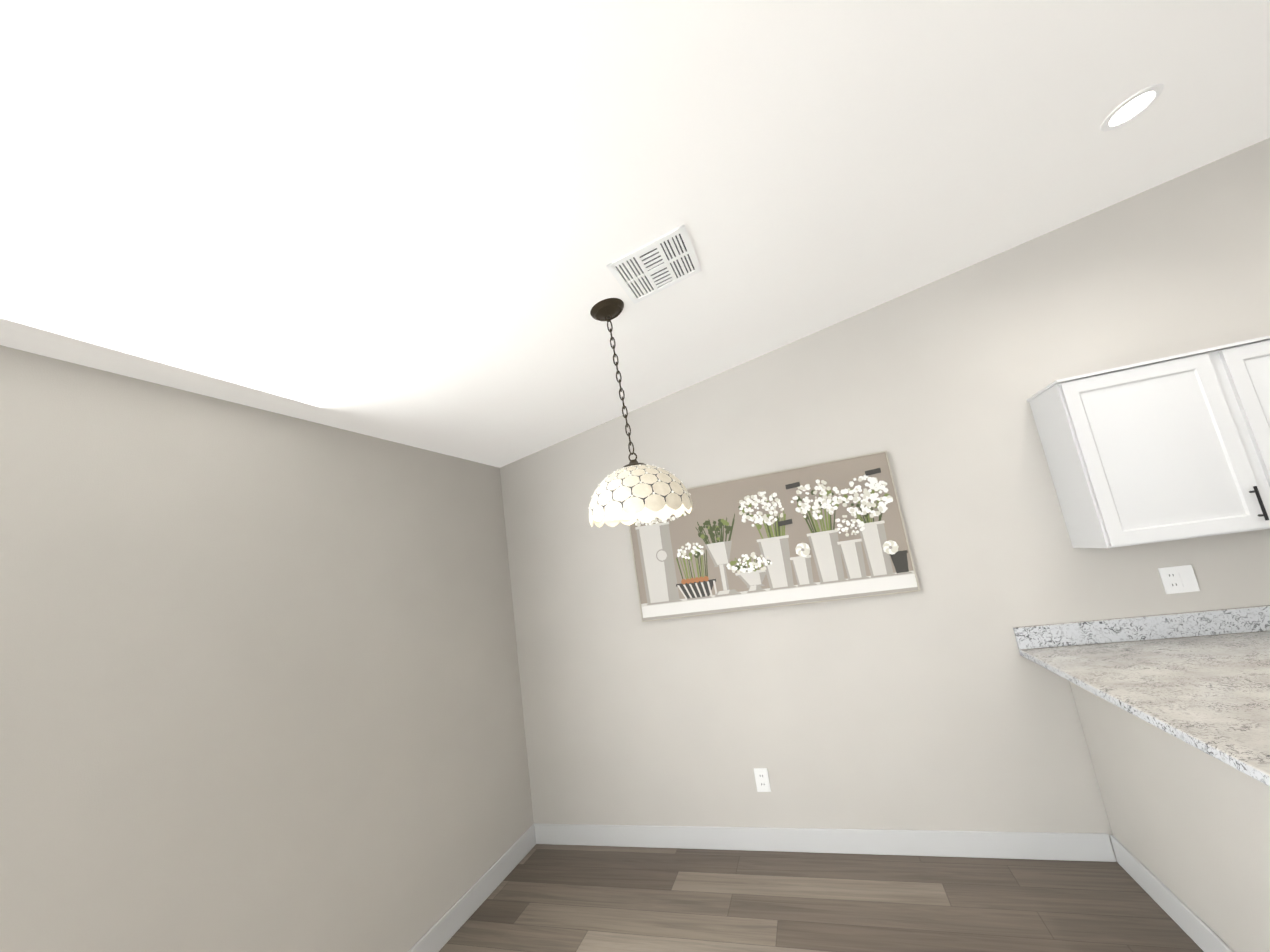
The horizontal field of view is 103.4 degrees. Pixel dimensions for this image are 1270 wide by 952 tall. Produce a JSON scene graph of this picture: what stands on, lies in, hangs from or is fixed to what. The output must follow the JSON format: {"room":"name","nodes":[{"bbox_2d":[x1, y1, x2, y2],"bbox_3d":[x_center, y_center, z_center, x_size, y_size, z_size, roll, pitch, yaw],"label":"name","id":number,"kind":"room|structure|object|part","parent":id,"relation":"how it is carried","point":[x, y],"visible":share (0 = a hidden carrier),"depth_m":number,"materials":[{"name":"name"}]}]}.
{"room":"dining area","nodes":[
{"label":"dining area","id":0,"kind":"room"},
{"bbox_2d":[0,345,533,951],"bbox_3d":[-1.917,0.655,0.010,0.001,2.376,7.015,-12,-11,17],"label":"wall","id":1,"kind":"structure","parent":0,"point":[260,687],"depth_m":1.73,"materials":[{"name":"paint"}]},
{"bbox_2d":[408,823,535,951],"bbox_3d":[-1.751,1.756,-0.197,0.013,0.112,7.014,-12,-11,17],"label":"baseboard","id":2,"kind":"structure","parent":1,"relation":"attached to","point":[455,917],"depth_m":2.52,"materials":[{"name":"grey wood"}]},
{"bbox_2d":[0,0,1269,467],"bbox_3d":[0.640,-1.509,-0.584,5.965,0.899,7.015,-12,-11,17],"label":"ceiling","id":3,"kind":"structure","parent":0,"point":[422,224],"depth_m":1.42,"materials":[{"name":"paint"}]},
{"bbox_2d":[588,298,692,527],"bbox_3d":[-0.037,-0.268,1.955,0.388,0.884,0.388,-12,-11,17],"label":"pendant lamp","id":4,"kind":"object","parent":3,"relation":"hanging from","point":[634,505],"depth_m":1.77,"materials":[{"name":"white glass"}]},
{"bbox_3d":[-0.063,-0.355,1.986,0.147,0.696,0.143,-12,-11,17],"label":"pendant lamp chain","id":5,"kind":"part","parent":4,"relation":"part of","materials":[{"name":"black metal"}]},
{"bbox_2d":[592,502,685,521],"bbox_3d":[0.010,0.054,1.895,0.376,0.175,0.376,-12,-11,17],"label":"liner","id":6,"kind":"object","parent":4,"relation":"attached to","point":[645,512],"visible":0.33,"depth_m":2.05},
{"bbox_3d":[0.007,0.039,1.898,0.384,0.133,0.384,-12,-11,17],"label":"pendant lamp with jewels","id":7,"kind":"part","parent":4,"relation":"part of","materials":[{"name":"white glass"}]},
{"bbox_3d":[0.009,0.051,1.896,0.384,0.168,0.384,-12,-11,17],"label":"pendant lamp came","id":8,"kind":"part","parent":4,"relation":"part of","materials":[{"name":"white glass"}]},
{"bbox_2d":[606,225,701,303],"bbox_3d":[0.082,-0.780,1.883,0.297,0.056,0.300,-12,-11,17],"label":"ceiling vent","id":9,"kind":"object","parent":3,"relation":"in","point":[661,263],"visible":1,"depth_m":1.86,"materials":[{"name":"white metal"}]},
{"bbox_2d":[1100,83,1163,131],"bbox_3d":[1.817,-1.345,1.838,0.177,0.033,0.179,-13,-11,23],"label":"recessed light","id":10,"kind":"object","parent":3,"relation":"in","point":[1132,107],"visible":1,"depth_m":1.80,"materials":[{"name":"white plastic"}]},
{"bbox_2d":[439,844,1203,951],"bbox_3d":[1.044,1.271,-1.099,6.165,0.060,7.215,-12,-11,17],"label":"floor","id":11,"kind":"structure","parent":0,"point":[559,898],"depth_m":2.22,"materials":[{"name":"brown wood"}]},
{"bbox_2d":[500,138,1269,860],"bbox_3d":[1.947,0.092,2.490,5.965,3.275,0.001,-12,-11,17],"label":"wall","id":12,"kind":"structure","parent":0,"point":[938,702],"depth_m":2.63,"materials":[{"name":"paint"}]},
{"bbox_2d":[754,768,770,791],"bbox_3d":[0.688,1.644,2.712,0.072,0.116,0.007,-12,-11,17],"label":"outlet","id":13,"kind":"object","parent":12,"relation":"attached to","point":[761,774],"depth_m":2.71,"materials":[{"name":"white plastic"}]},
{"bbox_2d":[629,450,919,621],"bbox_3d":[0.699,0.372,2.865,1.516,0.746,0.031,-12,-11,17],"label":"picture","id":14,"kind":"object","parent":12,"relation":"attached to","point":[834,530],"visible":0.98,"depth_m":2.82,"materials":[{"name":"beige"}]},
{"bbox_2d":[536,823,1111,861],"bbox_3d":[0.764,1.917,2.644,2.901,0.112,0.016,-12,-11,17],"label":"baseboard","id":15,"kind":"structure","parent":12,"relation":"attached to","point":[972,844],"depth_m":2.54,"materials":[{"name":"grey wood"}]},
{"bbox_2d":[1013,605,1269,649],"bbox_3d":[3.148,0.407,1.413,3.194,0.102,1.156,-12,-11,17],"label":"backsplash","id":16,"kind":"structure","parent":12,"relation":"attached to","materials":[{"name":"stone"}]},
{"bbox_2d":[1027,335,1269,547],"bbox_3d":[2.506,-0.147,2.158,1.100,0.752,0.317,-12,-11,17],"label":"upper cabinet","id":17,"kind":"object","parent":12,"relation":"attached to","point":[1174,447],"visible":1,"depth_m":2.08,"materials":[{"name":"white wood"}]},
{"bbox_2d":[1158,565,1199,593],"bbox_3d":[2.451,0.467,2.260,0.118,0.116,0.007,-12,-11,17],"label":"outlet","id":18,"kind":"object","parent":12,"relation":"attached to","point":[1178,579],"depth_m":2.26,"materials":[{"name":"white plastic"}]},
{"bbox_2d":[1069,681,1269,951],"bbox_3d":[1.678,1.073,0.949,0.141,0.884,2.814,-12,-11,17],"label":"wall","id":19,"kind":"structure","parent":0,"point":[1190,826],"depth_m":1.68,"materials":[{"name":"paint"}]},
{"bbox_2d":[1013,605,1269,786],"bbox_3d":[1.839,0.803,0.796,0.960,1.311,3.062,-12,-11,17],"label":"countertop","id":20,"kind":"structure","parent":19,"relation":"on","point":[1199,680],"depth_m":1.27,"materials":[{"name":"white stone"}]},
{"bbox_2d":[1104,833,1233,951],"bbox_3d":[1.654,1.461,0.884,0.020,0.112,2.803,-12,-11,17],"label":"baseboard","id":21,"kind":"structure","parent":19,"relation":"attached to","point":[1194,927],"depth_m":1.87,"materials":[{"name":"grey wood"}]}
]}

